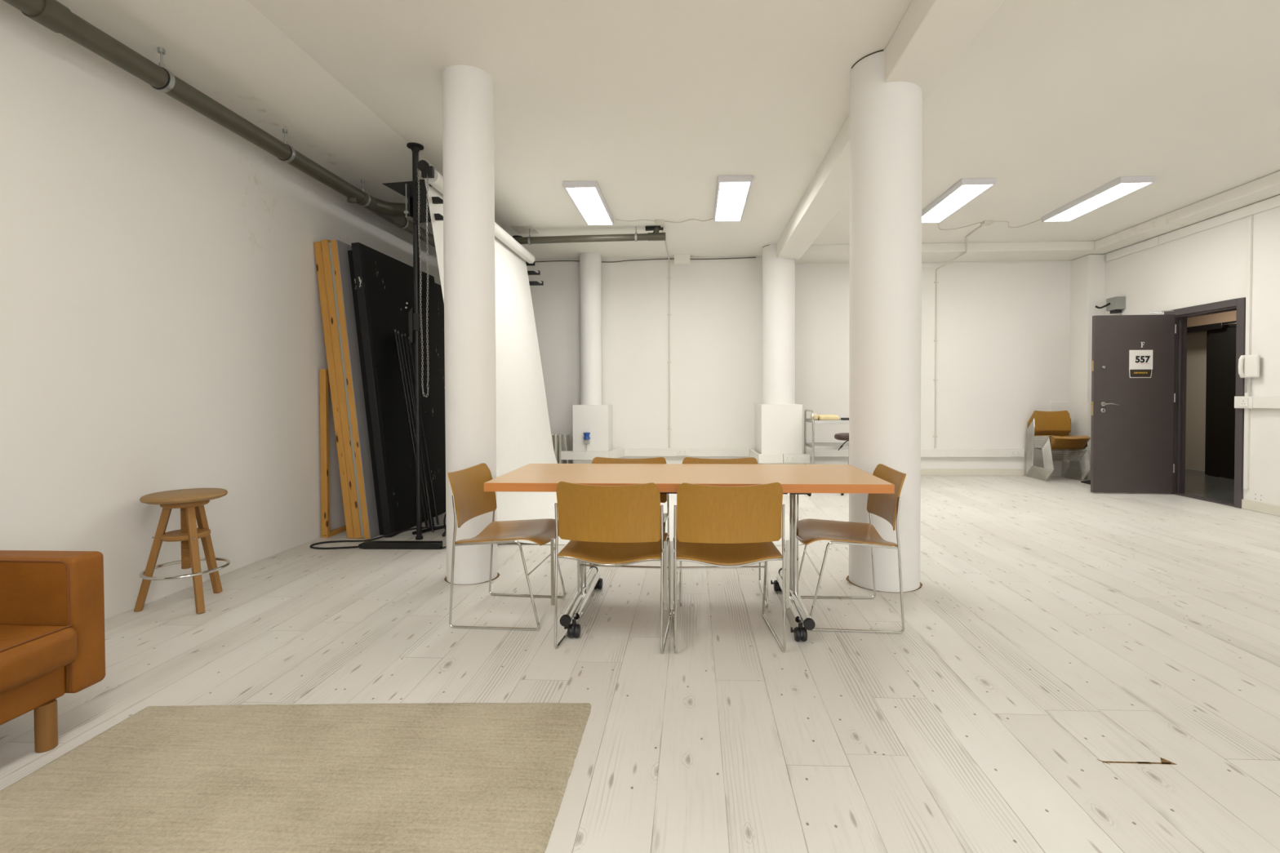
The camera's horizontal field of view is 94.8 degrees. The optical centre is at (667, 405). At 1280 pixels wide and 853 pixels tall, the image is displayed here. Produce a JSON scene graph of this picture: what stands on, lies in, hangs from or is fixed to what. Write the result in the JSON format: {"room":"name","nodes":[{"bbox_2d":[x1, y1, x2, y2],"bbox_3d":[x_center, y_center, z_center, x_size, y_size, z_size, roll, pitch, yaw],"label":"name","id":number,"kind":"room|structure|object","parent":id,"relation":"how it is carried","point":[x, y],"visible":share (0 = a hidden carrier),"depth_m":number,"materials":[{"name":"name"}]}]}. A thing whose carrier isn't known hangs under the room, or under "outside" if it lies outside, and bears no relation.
{"room":"photography studio","nodes":[
{"label":"photography studio","id":0,"kind":"room"},
{"bbox_2d":[0,0,440,619],"bbox_3d":[-2.984,-0.451,2.625,0.150,3.120,12.200,0,1,2],"label":"wall","id":1,"kind":"structure","parent":0,"point":[162,326],"depth_m":3.24,"materials":[{"name":"white paint"}]},
{"bbox_2d":[2,0,435,247],"bbox_3d":[-2.604,-1.782,2.485,0.413,0.244,11.600,0,1,2],"label":"drain pipe","id":2,"kind":"object","parent":1,"relation":"hanging from","point":[52,15],"visible":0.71,"depth_m":3.29,"materials":[{"name":"grey metal"}]},
{"bbox_2d":[56,0,537,259],"bbox_3d":[-2.517,-1.955,2.503,0.800,0.112,12.050,0,1,2],"label":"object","id":3,"kind":"structure","parent":1,"relation":"attached to","point":[228,51],"depth_m":3.52,"materials":[{"name":"beige paint"}]},
{"bbox_2d":[512,235,543,285],"bbox_3d":[-1.729,-0.537,7.334,0.382,3.120,0.124,0,1,2],"label":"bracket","id":4,"kind":"object","parent":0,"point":[530,273],"visible":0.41,"depth_m":7.30,"materials":[{"name":"black metal"}]},
{"bbox_2d":[0,468,1279,852],"bbox_3d":[2.496,1.146,3.140,11.050,0.120,13.950,0,1,2],"label":"floor","id":5,"kind":"structure","parent":0,"point":[1055,627],"depth_m":2.43,"materials":[{"name":"white wood"}]},
{"bbox_2d":[0,550,105,752],"bbox_3d":[-2.463,0.756,0.972,0.971,0.760,2.250,0,1,2],"label":"leather sofa","id":6,"kind":"object","parent":5,"relation":"on","point":[52,639],"visible":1,"depth_m":1.96,"materials":[{"name":"orange leather"}]},
{"bbox_2d":[0,625,77,693],"bbox_3d":[-2.331,0.792,1.472,0.751,0.158,1.004,0,1,2],"label":"seat cushion","id":7,"kind":"object","parent":6,"relation":"on","point":[29,654],"depth_m":1.84,"materials":[{"name":"leather"}]},
{"bbox_2d":[133,488,230,613],"bbox_3d":[-2.640,0.790,3.241,0.404,0.620,0.405,0,1,2],"label":"stool","id":8,"kind":"object","parent":5,"relation":"on","point":[191,502],"visible":1,"depth_m":3.16,"materials":[{"name":"brown wood"}]},
{"bbox_2d":[0,702,591,852],"bbox_3d":[-1.145,1.125,1.019,1.642,0.012,2.404,0,1,2],"label":"rug","id":9,"kind":"object","parent":5,"relation":"on","point":[429,777],"visible":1,"depth_m":1.73,"materials":[{"name":"fabric"}]},
{"bbox_2d":[319,368,346,537],"bbox_3d":[-2.744,0.382,5.281,0.052,1.360,1.102,0,1,2],"label":"frame","id":10,"kind":"object","parent":5,"relation":"on","point":[323,373],"visible":0.8,"depth_m":4.74,"materials":[{"name":"brown wood"}]},
{"bbox_2d":[313,241,354,538],"bbox_3d":[-2.639,-0.128,5.299,0.302,2.378,1.200,0,1,2],"label":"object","id":11,"kind":"object","parent":5,"relation":"on","point":[317,248],"visible":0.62,"depth_m":4.70,"materials":[{"name":"brown wood"}]},
{"bbox_2d":[320,239,364,538],"bbox_3d":[-2.566,-0.136,5.290,0.330,2.392,1.200,0,1,2],"label":"wooden plank","id":12,"kind":"object","parent":5,"relation":"on","point":[326,245],"visible":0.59,"depth_m":4.69,"materials":[{"name":"brown wood"}]},
{"bbox_2d":[330,239,379,538],"bbox_3d":[-2.495,-0.133,5.292,0.299,2.387,1.220,0,1,2],"label":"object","id":13,"kind":"object","parent":5,"relation":"on","point":[340,249],"visible":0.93,"depth_m":4.70,"materials":[{"name":"brown wood"}]},
{"bbox_2d":[347,249,383,535],"bbox_3d":[-2.417,-0.113,5.509,0.316,2.340,1.400,0,1,2],"label":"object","id":14,"kind":"object","parent":5,"relation":"on","point":[349,252],"visible":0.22,"depth_m":4.81,"materials":[{"name":"black paint"}]},
{"bbox_2d":[309,526,444,549],"bbox_3d":[-2.165,1.038,4.620,1.132,0.072,0.283,-1,1,-21],"label":"cable","id":15,"kind":"object","parent":5,"relation":"on","point":[426,527],"visible":0.91,"depth_m":4.60,"materials":[{"name":"black rubber"}]},
{"bbox_2d":[351,242,445,537],"bbox_3d":[-2.348,-0.131,5.416,0.308,2.378,1.380,0,1,2],"label":"black panel","id":16,"kind":"object","parent":5,"relation":"on","point":[384,284],"visible":0.83,"depth_m":5.07,"materials":[{"name":"black paint"}]},
{"bbox_2d":[358,541,446,549],"bbox_3d":[-1.979,1.050,4.410,0.653,0.049,0.060,0,1,1],"label":"bar","id":17,"kind":"object","parent":5,"relation":"on","point":[366,544],"visible":0.99,"depth_m":4.38,"materials":[{"name":"black metal"}]},
{"bbox_2d":[394,329,427,527],"bbox_3d":[-2.214,0.201,5.080,0.309,1.717,0.030,0,1,15],"label":"stand pole","id":18,"kind":"object","parent":5,"relation":"on","point":[409,419],"visible":0.88,"depth_m":5.08,"materials":[{"name":"metal"}]},
{"bbox_2d":[382,142,443,540],"bbox_3d":[-1.967,-0.489,4.663,0.545,3.120,0.132,0,1,2],"label":"support pole","id":19,"kind":"object","parent":5,"relation":"on","point":[409,189],"visible":0.76,"depth_m":4.63,"materials":[{"name":"black metal"}]},
{"bbox_2d":[417,160,803,545],"bbox_3d":[-0.326,-0.418,5.790,3.006,2.925,2.868,0,1,2],"label":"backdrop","id":20,"kind":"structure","parent":19,"relation":"hanging from","point":[523,432],"depth_m":5.99,"materials":[{"name":"white paper"}]},
{"bbox_2d":[397,331,431,526],"bbox_3d":[-2.206,0.205,5.125,0.320,1.707,0.029,0,1,16],"label":"stand pole","id":21,"kind":"object","parent":5,"relation":"on","point":[398,335],"visible":0.88,"depth_m":5.12,"materials":[{"name":"metal"}]},
{"bbox_2d":[400,333,434,525],"bbox_3d":[-2.198,0.214,5.175,0.332,1.687,0.029,0,1,19],"label":"stand pole","id":22,"kind":"object","parent":5,"relation":"on","point":[402,336],"visible":0.56,"depth_m":5.19,"materials":[{"name":"metal"}]},
{"bbox_2d":[404,333,434,532],"bbox_3d":[-2.153,0.211,5.089,0.568,1.699,0.030,1,1,45],"label":"stand pole","id":23,"kind":"object","parent":5,"relation":"on","point":[405,336],"visible":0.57,"depth_m":5.04,"materials":[{"name":"metal"}]},
{"bbox_2d":[408,337,439,524],"bbox_3d":[-2.184,0.218,5.265,0.379,1.677,0.030,0,1,29],"label":"stand pole","id":24,"kind":"object","parent":5,"relation":"on","point":[409,340],"visible":0.83,"depth_m":5.25,"materials":[{"name":"metal"}]},
{"bbox_2d":[412,524,444,534],"bbox_3d":[-2.004,1.052,4.961,0.025,0.025,0.305,1,1,34],"label":"tube","id":25,"kind":"object","parent":5,"relation":"on","point":[428,529],"visible":0.66,"depth_m":4.93,"materials":[{"name":"black metal"}]},
{"bbox_2d":[435,283,444,370],"bbox_3d":[-2.292,-0.127,6.775,0.290,2.322,1.300,0,1,2],"label":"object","id":26,"kind":"object","parent":5,"relation":"on","point":[440,303],"visible":0.09,"depth_m":6.18,"materials":[{"name":"white paper"}]},
{"bbox_2d":[443,513,446,533],"bbox_3d":[-1.665,0.958,4.779,0.318,0.221,0.283,0,1,2],"label":"cable","id":27,"kind":"object","parent":5,"relation":"on","point":[444,520],"visible":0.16,"depth_m":4.77,"materials":[{"name":"black rubber"}]},
{"bbox_2d":[441,64,499,584],"bbox_3d":[-1.234,-0.474,3.684,0.337,3.120,0.309,0,1,2],"label":"column","id":28,"kind":"structure","parent":5,"relation":"on","point":[468,91],"depth_m":3.56,"materials":[{"name":"white paint"}]},
{"bbox_2d":[448,462,565,631],"bbox_3d":[-0.833,0.713,3.109,0.528,0.763,0.495,0,1,6],"label":"chair","id":29,"kind":"object","parent":5,"relation":"on","point":[470,500],"visible":0.98,"depth_m":3.12,"materials":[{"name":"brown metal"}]},
{"bbox_2d":[551,434,563,463],"bbox_3d":[-1.708,0.710,8.426,0.566,0.589,0.148,0,1,2],"label":"radiator","id":30,"kind":"object","parent":5,"relation":"on","point":[557,446],"visible":0.13,"depth_m":8.37,"materials":[{"name":"white metal"}]},
{"bbox_2d":[564,434,572,463],"bbox_3d":[-1.396,0.713,8.353,0.067,0.584,0.260,0,1,2],"label":"leaning board","id":31,"kind":"object","parent":5,"relation":"on","point":[567,443],"visible":0.44,"depth_m":8.32,"materials":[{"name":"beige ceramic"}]},
{"bbox_2d":[572,252,612,463],"bbox_3d":[-1.046,-0.555,8.265,0.490,3.120,0.440,0,1,2],"label":"column","id":32,"kind":"structure","parent":5,"relation":"on","point":[592,416],"depth_m":8.14,"materials":[{"name":"white paint"}]},
{"bbox_2d":[583,432,590,451],"bbox_3d":[-1.095,0.500,8.020,0.092,0.260,0.092,0,1,2],"label":"socket","id":33,"kind":"object","parent":32,"relation":"attached to","point":[587,441],"visible":1,"depth_m":8.00,"materials":[{"name":"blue plastic"}]},
{"bbox_2d":[551,481,671,653],"bbox_3d":[-0.241,0.717,2.828,0.530,0.763,0.528,0,1,7],"label":"chair","id":34,"kind":"object","parent":5,"relation":"on","point":[611,526],"visible":0.97,"depth_m":2.62,"materials":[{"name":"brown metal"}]},
{"bbox_2d":[589,457,669,606],"bbox_3d":[-0.242,0.707,3.408,0.495,0.763,0.528,0,1,2],"label":"chair","id":35,"kind":"object","parent":5,"relation":"on","point":[664,497],"visible":0.18,"depth_m":3.63,"materials":[{"name":"brown wood"}]},
{"bbox_2d":[484,463,894,641],"bbox_3d":[0.105,0.725,3.115,1.904,0.735,0.811,0,1,2],"label":"folding table","id":36,"kind":"object","parent":5,"relation":"on","point":[795,480],"visible":0.85,"depth_m":2.98,"materials":[{"name":"brown wood"}]},
{"bbox_2d":[680,457,768,608],"bbox_3d":[0.314,0.706,3.383,0.495,0.763,0.528,0,1,2],"label":"chair","id":37,"kind":"object","parent":5,"relation":"on","point":[751,460],"visible":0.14,"depth_m":3.60,"materials":[{"name":"brown wood"}]},
{"bbox_2d":[670,482,789,653],"bbox_3d":[0.273,0.716,2.807,0.530,0.763,0.528,0,1,-2],"label":"chair","id":38,"kind":"object","parent":5,"relation":"on","point":[716,526],"visible":1,"depth_m":2.60,"materials":[{"name":"brown wood"}]},
{"bbox_2d":[755,243,802,464],"bbox_3d":[1.502,-0.556,7.984,0.527,3.120,0.780,0,1,2],"label":"column","id":39,"kind":"structure","parent":5,"relation":"on","point":[778,419],"depth_m":7.70,"materials":[{"name":"white paint"}]},
{"bbox_2d":[804,408,848,464],"bbox_3d":[2.203,0.533,7.452,0.824,0.957,0.568,0,1,2],"label":"trolley","id":40,"kind":"object","parent":5,"relation":"on","point":[818,446],"visible":0.33,"depth_m":7.21,"materials":[{"name":"silver metal"}]},
{"bbox_2d":[810,413,818,420],"bbox_3d":[1.862,0.147,7.430,0.075,0.088,0.180,0,1,2],"label":"cloth bundle","id":41,"kind":"object","parent":40,"relation":"on","point":[815,415],"visible":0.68,"depth_m":7.35,"materials":[{"name":"beige fabric"}]},
{"bbox_2d":[804,442,848,449],"bbox_3d":[2.203,0.515,7.451,0.808,0.042,0.520,0,1,2],"label":"shelf","id":42,"kind":"object","parent":40,"relation":"attached to","point":[818,446],"depth_m":7.29,"materials":[{"name":"metal"}]},
{"bbox_2d":[804,418,848,423],"bbox_3d":[2.202,0.201,7.446,0.808,0.042,0.520,0,1,2],"label":"shelf","id":43,"kind":"object","parent":40,"relation":"attached to","point":[840,421],"depth_m":7.20,"materials":[{"name":"metal"}]},
{"bbox_2d":[817,414,839,420],"bbox_3d":[2.026,0.154,7.403,0.251,0.076,0.220,0,1,2],"label":"folded cloth","id":44,"kind":"object","parent":40,"relation":"on","point":[821,417],"visible":0.83,"depth_m":7.30,"materials":[{"name":"beige fabric"}]},
{"bbox_2d":[834,432,848,495],"bbox_3d":[2.139,0.674,6.868,0.480,0.695,0.488,0,1,2],"label":"stool","id":45,"kind":"object","parent":5,"relation":"on","point":[842,436],"visible":0.25,"depth_m":6.76,"materials":[{"name":"brown plastic"}]},
{"bbox_2d":[796,463,906,633],"bbox_3d":[0.935,0.710,3.064,0.528,0.763,0.495,0,1,4],"label":"chair","id":46,"kind":"object","parent":5,"relation":"on","point":[886,506],"visible":0.94,"depth_m":3.06,"materials":[{"name":"brown wood"}]},
{"bbox_2d":[845,48,922,592],"bbox_3d":[1.324,-0.479,3.578,0.442,3.120,0.415,0,1,2],"label":"column","id":47,"kind":"structure","parent":5,"relation":"on","point":[886,118],"depth_m":3.40,"materials":[{"name":"white paint"}]},
{"bbox_2d":[1026,424,1083,481],"bbox_3d":[5.222,0.614,7.938,0.495,0.763,0.528,0,1,2],"label":"chair","id":48,"kind":"object","parent":5,"relation":"on","point":[1037,447],"visible":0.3,"depth_m":7.94,"materials":[{"name":"silver metal"}]},
{"bbox_2d":[1026,421,1084,479],"bbox_3d":[5.222,0.601,7.925,0.495,0.763,0.528,0,1,2],"label":"chair","id":49,"kind":"object","parent":48,"relation":"on","point":[1028,421],"visible":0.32,"depth_m":7.79,"materials":[{"name":"silver metal"}]},
{"bbox_2d":[1026,420,1084,479],"bbox_3d":[5.221,0.588,7.912,0.495,0.763,0.528,0,1,2],"label":"chair","id":50,"kind":"object","parent":49,"relation":"on","point":[1028,420],"visible":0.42,"depth_m":7.76,"materials":[{"name":"silver wood"}]},
{"bbox_2d":[1027,421,1084,478],"bbox_3d":[5.221,0.575,7.900,0.495,0.763,0.528,0,1,2],"label":"chair","id":51,"kind":"object","parent":50,"relation":"on","point":[1028,421],"visible":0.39,"depth_m":7.73,"materials":[{"name":"silver wood"}]},
{"bbox_2d":[1027,418,1085,477],"bbox_3d":[5.220,0.562,7.887,0.495,0.763,0.528,0,1,2],"label":"chair","id":52,"kind":"object","parent":51,"relation":"on","point":[1029,419],"visible":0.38,"depth_m":7.73,"materials":[{"name":"silver wood"}]},
{"bbox_2d":[1028,417,1086,476],"bbox_3d":[5.219,0.549,7.874,0.495,0.763,0.528,0,1,2],"label":"chair","id":53,"kind":"object","parent":52,"relation":"on","point":[1030,417],"visible":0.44,"depth_m":7.70,"materials":[{"name":"silver wood"}]},
{"bbox_2d":[1028,417,1086,475],"bbox_3d":[5.219,0.536,7.861,0.495,0.763,0.528,0,1,2],"label":"chair","id":54,"kind":"object","parent":50,"relation":"on","point":[1030,418],"visible":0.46,"depth_m":7.71,"materials":[{"name":"silver wood"}]},
{"bbox_2d":[1029,415,1087,475],"bbox_3d":[5.218,0.523,7.849,0.495,0.763,0.528,0,1,2],"label":"chair","id":55,"kind":"object","parent":54,"relation":"on","point":[1031,415],"visible":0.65,"depth_m":7.73,"materials":[{"name":"silver wood"}]},
{"bbox_2d":[1030,417,1088,474],"bbox_3d":[5.218,0.510,7.836,0.495,0.763,0.528,0,1,2],"label":"chair","id":56,"kind":"object","parent":55,"relation":"on","point":[1032,418],"visible":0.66,"depth_m":7.69,"materials":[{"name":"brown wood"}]},
{"bbox_2d":[1030,414,1088,473],"bbox_3d":[5.217,0.497,7.823,0.495,0.763,0.528,0,1,2],"label":"chair","id":57,"kind":"object","parent":56,"relation":"on","point":[1032,415],"visible":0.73,"depth_m":7.79,"materials":[{"name":"silver wood"}]},
{"bbox_2d":[1031,413,1089,472],"bbox_3d":[5.216,0.484,7.811,0.495,0.763,0.528,0,1,2],"label":"chair","id":58,"kind":"object","parent":57,"relation":"on","point":[1033,413],"visible":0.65,"depth_m":7.66,"materials":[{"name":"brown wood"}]},
{"bbox_2d":[1031,411,1089,471],"bbox_3d":[5.216,0.471,7.798,0.495,0.763,0.528,0,1,2],"label":"chair","id":59,"kind":"object","parent":57,"relation":"on","point":[1033,411],"visible":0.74,"depth_m":7.68,"materials":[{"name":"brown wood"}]},
{"bbox_2d":[1031,410,1090,471],"bbox_3d":[5.215,0.458,7.785,0.495,0.763,0.528,0,1,2],"label":"chair","id":60,"kind":"object","parent":59,"relation":"on","point":[1044,420],"visible":0.91,"depth_m":7.98,"materials":[{"name":"brown wood"}]},
{"bbox_2d":[1080,480,1090,484],"bbox_3d":[5.434,0.984,7.509,0.160,0.035,0.200,0,1,2],"label":"wedge","id":61,"kind":"object","parent":5,"relation":"on","point":[1089,481],"visible":0.29,"depth_m":7.54,"materials":[{"name":"black rubber"}]},
{"bbox_2d":[1096,757,1177,764],"bbox_3d":[1.461,1.111,1.835,0.229,0.001,0.035,0,1,0],"label":"board gap","id":62,"kind":"object","parent":5,"relation":"on","point":[1163,761],"visible":1,"depth_m":1.82,"materials":[{"name":"white wood"}]},
{"bbox_2d":[246,0,1279,258],"bbox_3d":[1.404,-2.118,2.329,8.950,0.200,12.350,0,1,2],"label":"ceiling","id":63,"kind":"structure","parent":0,"point":[651,102],"depth_m":3.90,"materials":[{"name":"beige paint"}]},
{"bbox_2d":[510,225,539,233],"bbox_3d":[-1.690,-2.088,6.995,0.260,0.007,0.320,0,1,2],"label":"ceiling plate","id":64,"kind":"object","parent":63,"relation":"attached to","point":[521,228],"visible":0.98,"depth_m":6.99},
{"bbox_2d":[563,181,613,225],"bbox_3d":[-0.777,-2.049,6.024,0.309,0.055,1.216,0,1,2],"label":"ceiling light","id":65,"kind":"object","parent":63,"relation":"attached to","point":[587,197],"visible":1,"depth_m":5.85,"materials":[{"name":"white plastic"}]},
{"bbox_2d":[513,225,665,244],"bbox_3d":[-1.141,-1.994,6.922,2.246,0.194,0.094,0,1,2],"label":"pipe","id":66,"kind":"object","parent":63,"relation":"hanging from","point":[655,235],"visible":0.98,"depth_m":6.88,"materials":[{"name":"grey metal"}]},
{"bbox_2d":[615,219,654,221],"bbox_3d":[-0.355,-2.082,6.625,0.447,0.008,0.058,0,1,-2],"label":"cable","id":67,"kind":"object","parent":63,"relation":"attached to","point":[615,220],"visible":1,"depth_m":6.63,"materials":[{"name":"white plastic"}]},
{"bbox_2d":[654,219,664,225],"bbox_3d":[-0.083,-2.072,6.655,0.100,0.035,0.100,0,1,2],"label":"junction box","id":68,"kind":"object","parent":63,"relation":"attached to","point":[658,222],"visible":1,"depth_m":6.61,"materials":[{"name":"white plastic"}]},
{"bbox_2d":[665,218,712,222],"bbox_3d":[0.256,-2.083,6.633,0.580,0.008,0.104,0,1,11],"label":"cable","id":69,"kind":"object","parent":63,"relation":"attached to","point":[690,219],"visible":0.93,"depth_m":6.64,"materials":[{"name":"white plastic"}]},
{"bbox_2d":[713,174,752,221],"bbox_3d":[0.641,-2.050,5.893,0.309,0.055,1.216,0,1,2],"label":"ceiling light","id":70,"kind":"object","parent":63,"relation":"attached to","point":[732,192],"visible":1,"depth_m":5.71,"materials":[{"name":"white plastic"}]},
{"bbox_2d":[777,0,1004,259],"bbox_3d":[1.344,-1.917,2.035,0.315,0.190,11.450,0,1,2],"label":"beam","id":71,"kind":"structure","parent":63,"relation":"attached to","point":[931,36],"depth_m":3.22,"materials":[{"name":"beige paint"}]},
{"bbox_2d":[921,177,995,222],"bbox_3d":[2.875,-2.057,5.975,0.309,0.055,1.216,0,1,2],"label":"ceiling light","id":72,"kind":"object","parent":63,"relation":"attached to","point":[964,191],"visible":0.81,"depth_m":5.78,"materials":[{"name":"white plastic"}]},
{"bbox_2d":[937,221,982,230],"bbox_3d":[3.310,-2.095,6.854,0.546,0.008,0.364,0,1,-8],"label":"cable","id":73,"kind":"object","parent":63,"relation":"attached to","point":[982,221],"visible":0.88,"depth_m":6.93,"materials":[{"name":"white plastic"}]},
{"bbox_2d":[980,220,993,225],"bbox_3d":[3.653,-2.082,6.712,0.100,0.035,0.100,0,1,2],"label":"junction box","id":74,"kind":"object","parent":63,"relation":"attached to","point":[984,222],"visible":1,"depth_m":6.67,"materials":[{"name":"white plastic"}]},
{"bbox_2d":[993,218,1041,227],"bbox_3d":[3.967,-2.095,6.770,0.524,0.008,0.346,0,1,2],"label":"cable","id":75,"kind":"object","parent":63,"relation":"attached to","point":[1041,219],"visible":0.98,"depth_m":6.76,"materials":[{"name":"white plastic"}]},
{"bbox_2d":[1041,176,1155,222],"bbox_3d":[4.300,-2.060,5.938,0.309,0.055,1.216,0,1,2],"label":"ceiling light","id":76,"kind":"object","parent":63,"relation":"attached to","point":[1122,186],"visible":1,"depth_m":5.78,"materials":[{"name":"white plastic"}]},
{"bbox_2d":[526,256,1071,469],"bbox_3d":[1.674,-0.565,8.451,8.650,3.120,0.150,0,1,2],"label":"wall","id":77,"kind":"structure","parent":0,"point":[1003,348],"depth_m":8.37,"materials":[{"name":"white paint"}]},
{"bbox_2d":[534,257,755,262],"bbox_3d":[-0.386,-2.079,8.432,3.300,0.051,0.012,0,1,2],"label":"cable","id":78,"kind":"object","parent":77,"relation":"attached to","point":[741,257],"visible":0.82,"depth_m":8.43,"materials":[{"name":"paint"}]},
{"bbox_2d":[660,225,671,448],"bbox_3d":[-0.011,-0.734,7.580,0.056,2.736,1.728,0,1,3],"label":"conduit","id":79,"kind":"object","parent":77,"relation":"attached to","point":[668,277],"visible":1,"depth_m":8.43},
{"bbox_2d":[674,254,689,265],"bbox_3d":[0.213,-2.059,8.339,0.225,0.120,0.150,0,1,2],"label":"junction box","id":80,"kind":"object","parent":77,"relation":"attached to","point":[679,260],"depth_m":8.27,"materials":[{"name":"beige paint"}]},
{"bbox_2d":[560,448,809,463],"bbox_3d":[0.202,0.684,8.035,3.300,0.115,0.866,0,1,2],"label":"cable trunking","id":81,"kind":"object","parent":77,"relation":"attached to","point":[621,452],"visible":0.98,"depth_m":8.37,"materials":[{"name":"white plastic"}]},
{"bbox_2d":[677,449,687,455],"bbox_3d":[0.218,0.677,8.400,0.146,0.086,0.012,0,1,2],"label":"wall socket","id":82,"kind":"object","parent":81,"relation":"attached to","point":[680,452],"visible":1,"depth_m":8.40,"materials":[{"name":"white plastic"}]},
{"bbox_2d":[784,455,795,462],"bbox_3d":[1.576,0.689,7.535,0.146,0.086,0.012,0,1,2],"label":"wall socket","id":83,"kind":"object","parent":81,"relation":"attached to","point":[787,458],"visible":1,"depth_m":7.53,"materials":[{"name":"white plastic"}]},
{"bbox_2d":[802,448,1024,457],"bbox_3d":[3.436,0.671,8.294,3.100,0.115,0.055,0,1,2],"label":"cable trunking","id":84,"kind":"object","parent":77,"relation":"attached to","point":[924,452],"visible":0.44,"depth_m":8.24,"materials":[{"name":"white plastic"}]},
{"bbox_2d":[1010,449,1021,456],"bbox_3d":[4.863,0.669,8.198,0.146,0.086,0.012,0,1,2],"label":"wall socket","id":85,"kind":"object","parent":84,"relation":"attached to","point":[1013,452],"visible":1,"depth_m":8.20,"materials":[{"name":"white plastic"}]},
{"bbox_2d":[795,240,1115,263],"bbox_3d":[3.737,-2.064,7.960,4.180,0.115,0.600,0,1,2],"label":"ceiling beam","id":86,"kind":"structure","parent":77,"relation":"attached to","point":[1018,251],"depth_m":7.73,"materials":[{"name":"beige paint"}]},
{"bbox_2d":[933,225,983,448],"bbox_3d":[3.799,-0.743,7.527,0.193,2.737,1.500,0,1,4],"label":"conduit","id":87,"kind":"object","parent":77,"relation":"attached to","point":[980,226],"visible":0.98,"depth_m":8.26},
{"bbox_2d":[920,468,1044,475],"bbox_3d":[3.587,0.946,8.310,3.540,0.095,0.018,0,1,2],"label":"baseboard","id":88,"kind":"structure","parent":77,"relation":"attached to","point":[924,472],"depth_m":8.27,"materials":[{"name":"beige paint"}]},
{"bbox_2d":[1104,194,1279,506],"bbox_3d":[6.816,-0.482,2.998,2.400,3.120,13.800,0,1,2],"label":"wall","id":89,"kind":"structure","parent":0,"point":[1207,266],"depth_m":5.95,"materials":[{"name":"white paint"}]},
{"bbox_2d":[1049,401,1091,479],"bbox_3d":[5.607,0.473,8.040,0.237,1.040,0.606,-1,1,-35],"label":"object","id":90,"kind":"structure","parent":89,"relation":"attached to","point":[1054,406],"depth_m":8.18,"materials":[{"name":"white paint"}]},
{"bbox_2d":[1069,254,1105,479],"bbox_3d":[5.724,-0.507,8.015,0.220,3.000,0.370,0,1,2],"label":"column","id":91,"kind":"structure","parent":89,"relation":"attached to","point":[1087,272],"depth_m":7.93,"materials":[{"name":"white paint"}]},
{"bbox_2d":[1094,296,1125,313],"bbox_3d":[5.664,-1.279,7.539,0.295,0.200,0.180,0,1,2],"label":"box","id":92,"kind":"object","parent":89,"relation":"attached to","point":[1115,304],"visible":1,"depth_m":7.49,"materials":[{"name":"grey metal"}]},
{"bbox_2d":[1090,297,1245,508],"bbox_3d":[5.391,-0.027,6.352,1.042,2.105,0.990,0,1,2],"label":"door","id":93,"kind":"structure","parent":89,"relation":"in","point":[1139,424],"depth_m":6.71,"materials":[{"name":"grey paint"}]},
{"bbox_2d":[1128,350,1152,377],"bbox_3d":[5.394,-0.470,6.690,0.250,0.316,0.005,0,1,5],"label":"door sign","id":94,"kind":"object","parent":93,"relation":"attached to","point":[1140,362],"visible":1,"depth_m":6.69,"materials":[{"name":"white plastic"}]},
{"bbox_2d":[1094,170,1279,249],"bbox_3d":[5.413,-1.959,1.857,0.300,0.120,11.450,0,1,2],"label":"ceiling beam","id":95,"kind":"structure","parent":89,"relation":"attached to","point":[1266,187],"depth_m":6.10,"materials":[{"name":"beige paint"}]},
{"bbox_2d":[1106,195,1279,261],"bbox_3d":[5.552,-1.844,1.943,0.030,0.099,11.630,0,1,2],"label":"trim","id":96,"kind":"structure","parent":89,"relation":"attached to","point":[1274,202],"depth_m":6.31,"materials":[{"name":"white paint"}]},
{"bbox_2d":[1186,320,1235,478],"bbox_3d":[7.635,-0.075,8.195,0.220,2.120,2.160,0,1,2],"label":"door","id":97,"kind":"structure","parent":89,"relation":"in","point":[1220,444],"depth_m":8.07,"materials":[{"name":"wood"}]},
{"bbox_2d":[1243,215,1253,489],"bbox_3d":[5.726,-0.513,5.793,0.022,2.690,0.040,0,1,2],"label":"trunking","id":98,"kind":"object","parent":89,"relation":"attached to","point":[1250,219],"visible":0.98,"depth_m":5.78,"materials":[{"name":"white plastic"}]},
{"bbox_2d":[1238,354,1259,392],"bbox_3d":[5.673,-0.306,5.746,0.081,0.373,0.185,0,1,2],"label":"phone","id":99,"kind":"object","parent":89,"relation":"attached to","point":[1248,365],"visible":1,"depth_m":5.74,"materials":[{"name":"white plastic"}]},
{"bbox_2d":[1234,396,1279,408],"bbox_3d":[5.502,0.054,1.092,0.066,0.118,9.600,0,1,2],"label":"cable trunking","id":100,"kind":"object","parent":89,"relation":"attached to","point":[1273,402],"visible":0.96,"depth_m":5.62,"materials":[{"name":"white plastic"}]},
{"bbox_2d":[1239,398,1248,406],"bbox_3d":[5.669,-0.028,5.779,0.010,0.086,0.086,0,1,2],"label":"wall socket","id":101,"kind":"object","parent":100,"relation":"attached to","point":[1242,402],"visible":1,"depth_m":5.77,"materials":[{"name":"white plastic"}]},
{"bbox_2d":[1241,498,1279,516],"bbox_3d":[5.566,1.051,2.008,0.018,0.095,11.660,0,1,2],"label":"baseboard","id":102,"kind":"structure","parent":89,"relation":"attached to","point":[1268,508],"depth_m":5.66,"materials":[{"name":"beige paint"}]},
{"bbox_2d":[1185,331,1206,471],"bbox_3d":[7.972,-0.269,8.357,0.040,2.500,2.600,0,1,2],"label":"wall","id":103,"kind":"structure","parent":0,"point":[1196,371],"depth_m":8.87,"materials":[{"name":"paint"}]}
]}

